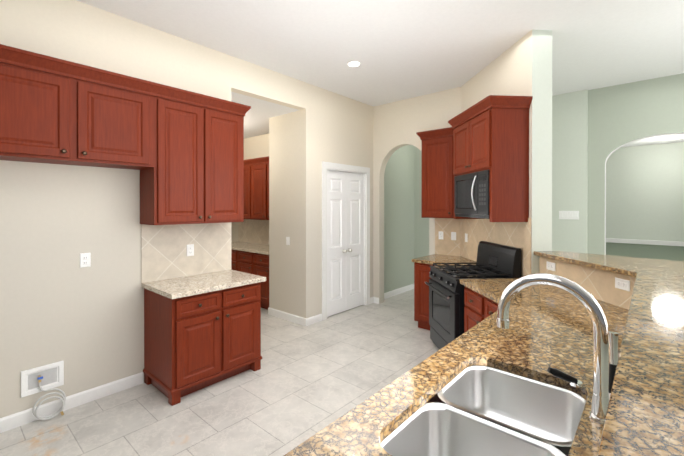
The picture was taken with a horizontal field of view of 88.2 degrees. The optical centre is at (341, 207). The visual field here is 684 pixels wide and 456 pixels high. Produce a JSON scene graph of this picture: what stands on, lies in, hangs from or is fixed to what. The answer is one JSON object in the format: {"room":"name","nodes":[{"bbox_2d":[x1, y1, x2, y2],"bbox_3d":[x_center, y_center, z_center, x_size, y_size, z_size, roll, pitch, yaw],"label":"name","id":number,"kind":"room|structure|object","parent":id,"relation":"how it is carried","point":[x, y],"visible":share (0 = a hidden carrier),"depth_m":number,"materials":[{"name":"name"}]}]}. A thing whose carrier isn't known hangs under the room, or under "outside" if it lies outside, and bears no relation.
{"room":"kitchen","nodes":[
{"label":"kitchen","id":0,"kind":"room"},
{"bbox_2d":[0,0,413,417],"bbox_3d":[-1.579,-0.035,3.583,0.120,3.270,9.250,0,0,41],"label":"wall","id":1,"kind":"structure","parent":0,"point":[84,324],"depth_m":3.00,"materials":[{"name":"beige paint"}]},
{"bbox_2d":[21,361,65,419],"bbox_3d":[-2.235,1.403,2.659,0.116,0.389,0.258,0,0,41],"label":"washer outlet box","id":2,"kind":"object","parent":1,"relation":"attached to","point":[46,378],"visible":0.96,"depth_m":2.68,"materials":[{"name":"white plastic"}]},
{"bbox_2d":[0,372,143,432],"bbox_3d":[-3.194,1.557,1.643,0.014,0.100,4.195,0,0,41],"label":"baseboard","id":3,"kind":"structure","parent":1,"relation":"attached to","point":[16,420],"depth_m":2.82,"materials":[{"name":"white wood"}]},
{"bbox_2d":[0,44,151,171],"bbox_3d":[-2.067,-0.686,2.665,0.346,0.700,1.110,0,0,41],"label":"upper cabinet","id":4,"kind":"object","parent":1,"relation":"attached to","point":[53,110],"depth_m":2.56,"materials":[{"name":"brown wood"}]},
{"bbox_2d":[80,253,90,267],"bbox_3d":[-2.100,0.433,2.891,0.009,0.115,0.072,0,0,41],"label":"outlet","id":5,"kind":"object","parent":1,"relation":"attached to","point":[85,259],"visible":1,"depth_m":2.89,"materials":[{"name":"white plastic"}]},
{"bbox_2d":[187,244,193,255],"bbox_3d":[-1.518,0.431,3.537,0.009,0.115,0.072,0,0,41],"label":"outlet","id":6,"kind":"object","parent":1,"relation":"attached to","point":[190,249],"visible":1,"depth_m":3.54,"materials":[{"name":"white plastic"}]},
{"bbox_2d":[140,82,247,227],"bbox_3d":[-1.415,-0.444,3.411,0.346,1.190,0.870,0,0,41],"label":"upper cabinet","id":7,"kind":"object","parent":1,"relation":"attached to","point":[182,150],"depth_m":3.22,"materials":[{"name":"brown wood"}]},
{"bbox_2d":[268,307,307,325],"bbox_3d":[-0.789,1.545,5.007,0.828,0.100,0.014,0,0,41],"label":"baseboard","id":8,"kind":"structure","parent":1,"relation":"attached to","point":[277,313],"depth_m":4.97,"materials":[{"name":"white wood"}]},
{"bbox_2d":[308,314,321,325],"bbox_3d":[-0.374,1.546,4.863,0.014,0.100,0.275,0,0,41],"label":"baseboard","id":9,"kind":"structure","parent":1,"relation":"attached to","point":[317,318],"depth_m":4.85,"materials":[{"name":"white wood"}]},
{"bbox_2d":[327,170,363,316],"bbox_3d":[0.069,0.523,5.398,0.100,2.118,0.894,0,0,41],"label":"pantry door","id":10,"kind":"structure","parent":1,"relation":"in","point":[345,241],"depth_m":5.38,"materials":[{"name":"white wood"}]},
{"bbox_2d":[322,161,369,320],"bbox_3d":[0.041,0.474,5.422,0.139,2.240,1.110,0,0,41],"label":"door frame","id":11,"kind":"structure","parent":1,"relation":"attached to","point":[330,166],"depth_m":5.36,"materials":[{"name":"white wood"}]},
{"bbox_2d":[378,284,413,301],"bbox_3d":[1.011,1.540,6.444,0.014,0.100,1.160,0,0,41],"label":"baseboard","id":12,"kind":"structure","parent":1,"relation":"attached to","point":[409,287],"depth_m":6.46,"materials":[{"name":"white wood"}]},
{"bbox_2d":[0,289,438,455],"bbox_3d":[1.553,1.654,2.673,12.200,0.100,12.000,0,0,41],"label":"floor","id":13,"kind":"structure","parent":0,"point":[302,384],"depth_m":2.92,"materials":[{"name":"tile"}]},
{"bbox_2d":[143,284,261,405],"bbox_3d":[-1.299,1.164,3.355,0.601,0.875,0.860,0,0,41],"label":"base cabinet","id":14,"kind":"object","parent":13,"relation":"on","point":[192,344],"depth_m":3.08,"materials":[{"name":"brown wood"}]},
{"bbox_2d":[141,268,265,299],"bbox_3d":[-1.284,0.706,3.340,0.642,0.040,0.910,0,0,41],"label":"countertop","id":15,"kind":"structure","parent":14,"relation":"on","point":[179,287],"depth_m":3.22,"materials":[{"name":"beige stone"}]},
{"bbox_2d":[231,248,234,269],"bbox_3d":[-1.728,1.153,6.297,0.455,0.875,0.616,0,0,41],"label":"base cabinet","id":16,"kind":"object","parent":13,"relation":"on","point":[232,249],"depth_m":6.00,"materials":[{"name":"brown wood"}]},
{"bbox_2d":[235,248,250,273],"bbox_3d":[-1.386,1.154,5.997,0.455,0.875,0.616,0,0,41],"label":"base cabinet","id":17,"kind":"object","parent":13,"relation":"on","point":[242,259],"depth_m":5.81,"materials":[{"name":"brown wood"}]},
{"bbox_2d":[251,252,268,309],"bbox_3d":[-1.043,1.156,5.697,0.455,0.875,0.616,0,0,41],"label":"base cabinet","id":18,"kind":"object","parent":13,"relation":"on","point":[259,260],"depth_m":5.46,"materials":[{"name":"brown wood"}]},
{"bbox_2d":[231,240,268,255],"bbox_3d":[-1.562,0.696,6.143,1.835,0.040,0.627,0,0,41],"label":"countertop","id":19,"kind":"structure","parent":18,"relation":"on","point":[243,244],"depth_m":6.09,"materials":[{"name":"beige stone"}]},
{"bbox_2d":[414,263,431,329],"bbox_3d":[1.298,1.159,4.774,0.365,0.875,0.666,0,0,41],"label":"base cabinet","id":20,"kind":"object","parent":13,"relation":"on","point":[421,274],"depth_m":4.59,"materials":[{"name":"brown wood"}]},
{"bbox_2d":[412,259,419,262],"bbox_3d":[1.475,0.702,4.611,0.893,0.040,0.675,0,0,41],"label":"countertop","id":21,"kind":"structure","parent":20,"relation":"on","point":[413,260],"depth_m":4.61,"materials":[{"name":"brown stone"}]},
{"bbox_2d":[425,241,520,349],"bbox_3d":[1.348,1.000,3.780,0.726,1.200,0.760,0,0,-5],"label":"gas range","id":22,"kind":"object","parent":13,"relation":"on","point":[446,299],"visible":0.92,"depth_m":3.65,"materials":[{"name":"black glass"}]},
{"bbox_2d":[284,251,683,455],"bbox_3d":[0.404,0.923,1.160,1.838,1.372,5.414,0,0,41],"label":"countertop","id":23,"kind":"structure","parent":13,"relation":"on","point":[576,354],"depth_m":1.36,"materials":[{"name":"brown stone"}]},
{"bbox_2d":[381,365,585,455],"bbox_3d":[0.520,0.841,1.209,0.496,0.210,0.866,0,0,41],"label":"sink","id":24,"kind":"object","parent":23,"relation":"in","point":[486,410],"depth_m":1.37,"materials":[{"name":"silver metal"}]},
{"bbox_2d":[546,261,555,270],"bbox_3d":[1.864,0.527,3.155,0.009,0.072,0.115,0,0,-5],"label":"outlet","id":25,"kind":"object","parent":23,"relation":"attached to","point":[550,266],"visible":1,"depth_m":3.15,"materials":[{"name":"white plastic"}]},
{"bbox_2d":[496,273,617,424],"bbox_3d":[0.812,0.465,1.327,0.378,0.458,0.268,0,0,41],"label":"faucet","id":26,"kind":"object","parent":23,"relation":"on","point":[605,342],"depth_m":1.21,"materials":[{"name":"silver metal"}]},
{"bbox_2d":[615,277,629,291],"bbox_3d":[1.925,0.530,2.428,0.009,0.072,0.115,0,0,-5],"label":"outlet","id":27,"kind":"object","parent":23,"relation":"attached to","point":[622,284],"visible":1,"depth_m":2.42,"materials":[{"name":"white plastic"}]},
{"bbox_2d":[231,133,268,241],"bbox_3d":[-1.424,0.130,6.524,2.400,2.920,0.120,0,0,41],"label":"wall","id":28,"kind":"structure","parent":0,"point":[256,146],"depth_m":6.64,"materials":[{"name":"beige paint"}]},
{"bbox_2d":[244,160,250,219],"bbox_3d":[-1.810,-0.310,6.543,0.911,1.040,0.346,0,0,41],"label":"upper cabinet","id":29,"kind":"object","parent":28,"relation":"attached to","point":[247,163],"depth_m":6.19,"materials":[{"name":"brown wood"}]},
{"bbox_2d":[251,156,268,219],"bbox_3d":[-1.125,-0.308,5.944,0.910,1.040,0.346,0,0,41],"label":"upper cabinet","id":30,"kind":"object","parent":28,"relation":"attached to","point":[259,166],"depth_m":5.93,"materials":[{"name":"brown wood"}]},
{"bbox_2d":[231,92,298,138],"bbox_3d":[-2.108,-1.376,5.403,3.080,0.100,2.700,0,0,41],"label":"ceiling","id":31,"kind":"structure","parent":0,"point":[259,114],"depth_m":4.93,"materials":[{"name":"paint"}]},
{"bbox_2d":[269,110,299,316],"bbox_3d":[-0.326,0.133,5.622,0.680,2.920,1.530,0,0,41],"label":"wall","id":32,"kind":"structure","parent":0,"point":[284,205],"depth_m":5.04,"materials":[{"name":"beige paint"}]},
{"bbox_2d":[286,237,289,244],"bbox_3d":[-0.768,0.475,4.982,0.072,0.115,0.016,0,0,41],"label":"light switch","id":33,"kind":"object","parent":32,"relation":"attached to","point":[287,240],"visible":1,"depth_m":4.97,"materials":[{"name":"white plastic"}]},
{"bbox_2d":[77,0,683,106],"bbox_3d":[1.553,-1.726,2.661,12.200,0.120,12.000,0,0,41],"label":"ceiling","id":34,"kind":"structure","parent":0,"point":[399,50],"depth_m":3.45,"materials":[{"name":"paint"}]},
{"bbox_2d":[347,61,360,66],"bbox_3d":[0.139,-1.668,4.112,0.170,0.006,0.170,0,0,41],"label":"recessed light","id":35,"kind":"object","parent":34,"relation":"in","point":[353,63],"visible":1,"depth_m":4.10,"materials":[{"name":"white"}]},
{"bbox_2d":[373,87,460,303],"bbox_3d":[1.157,-0.041,5.433,1.800,3.270,0.140,0,0,41],"label":"wall","id":36,"kind":"structure","parent":0,"point":[397,125],"depth_m":5.61,"materials":[{"name":"beige paint"}]},
{"bbox_2d":[420,131,451,214],"bbox_3d":[1.386,-0.449,4.903,0.460,1.190,0.346,0,0,41],"label":"upper cabinet","id":37,"kind":"object","parent":36,"relation":"attached to","point":[436,197],"depth_m":4.81,"materials":[{"name":"brown wood"}]},
{"bbox_2d":[452,179,454,214],"bbox_3d":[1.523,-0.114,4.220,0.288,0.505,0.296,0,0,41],"label":"upper cabinet","id":38,"kind":"object","parent":0,"relation":"attached to","point":[453,213],"depth_m":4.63,"materials":[{"name":"brown wood"}]},
{"bbox_2d":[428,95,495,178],"bbox_3d":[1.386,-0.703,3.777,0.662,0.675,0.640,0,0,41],"label":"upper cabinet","id":39,"kind":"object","parent":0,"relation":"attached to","point":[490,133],"depth_m":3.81,"materials":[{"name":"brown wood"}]},
{"bbox_2d":[448,95,531,178],"bbox_3d":[1.569,-0.703,3.793,0.889,0.675,0.875,0,0,41],"label":"upper cabinet","id":40,"kind":"object","parent":0,"relation":"attached to","point":[512,112],"depth_m":3.34,"materials":[{"name":"brown wood"}]},
{"bbox_2d":[461,30,551,273],"bbox_3d":[1.806,-0.037,4.271,0.200,3.270,1.890,0,0,-5],"label":"wall pillar","id":41,"kind":"structure","parent":0,"point":[522,66],"depth_m":3.33,"materials":[{"name":"beige paint"}]},
{"bbox_2d":[454,170,489,218],"bbox_3d":[1.516,-0.126,3.790,0.420,0.472,0.804,0,0,-5],"label":"microwave","id":42,"kind":"object","parent":41,"relation":"attached to","point":[471,195],"visible":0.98,"depth_m":3.68,"materials":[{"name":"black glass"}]},
{"bbox_2d":[420,215,530,276],"bbox_3d":[1.712,0.390,4.116,1.147,0.583,1.108,0,0,41],"label":"backsplash","id":43,"kind":"structure","parent":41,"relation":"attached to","point":[518,235],"depth_m":4.47,"materials":[{"name":"beige tile"}]},
{"bbox_2d":[439,231,442,239],"bbox_3d":[1.424,0.405,5.086,0.072,0.115,0.009,0,0,41],"label":"outlet","id":44,"kind":"object","parent":43,"relation":"attached to","point":[440,234],"visible":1,"depth_m":5.08,"materials":[{"name":"white plastic"}]},
{"bbox_2d":[451,232,455,239],"bbox_3d":[1.566,0.406,4.960,0.072,0.115,0.010,0,0,41],"label":"outlet","id":45,"kind":"object","parent":43,"relation":"attached to","point":[453,235],"visible":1,"depth_m":4.96,"materials":[{"name":"white plastic"}]},
{"bbox_2d":[488,163,528,222],"bbox_3d":[1.595,-0.111,3.368,0.288,0.505,0.296,0,0,41],"label":"upper cabinet","id":46,"kind":"object","parent":0,"relation":"attached to","point":[509,186],"depth_m":3.35,"materials":[{"name":"brown wood"}]},
{"bbox_2d":[414,73,683,257],"bbox_3d":[4.787,-0.036,4.022,9.120,3.270,0.200,0,0,41],"label":"wall","id":47,"kind":"structure","parent":0,"point":[593,130],"depth_m":5.03,"materials":[{"name":"green paint"}]},
{"bbox_2d":[559,211,578,219],"bbox_3d":[3.320,0.119,5.167,0.236,0.116,0.009,0,0,41],"label":"light switch","id":48,"kind":"object","parent":47,"relation":"attached to","point":[574,215],"visible":1,"depth_m":5.16,"materials":[{"name":"white plastic"}]},
{"bbox_2d":[606,142,683,260],"bbox_3d":[5.592,-0.041,5.457,3.800,3.270,0.120,0,0,41],"label":"wall","id":49,"kind":"structure","parent":0,"point":[644,192],"depth_m":5.83,"materials":[{"name":"green paint"}]},
{"bbox_2d":[606,238,683,245],"bbox_3d":[5.545,0.579,5.391,3.580,0.070,0.045,0,0,41],"label":"trim","id":50,"kind":"structure","parent":49,"relation":"attached to","point":[650,242],"depth_m":5.82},
{"bbox_2d":[623,135,683,146],"bbox_3d":[5.114,-1.064,4.908,3.800,0.080,1.570,0,0,41],"label":"ceiling","id":51,"kind":"structure","parent":0,"point":[665,139],"depth_m":5.43,"materials":[{"name":"paint"}]}
]}

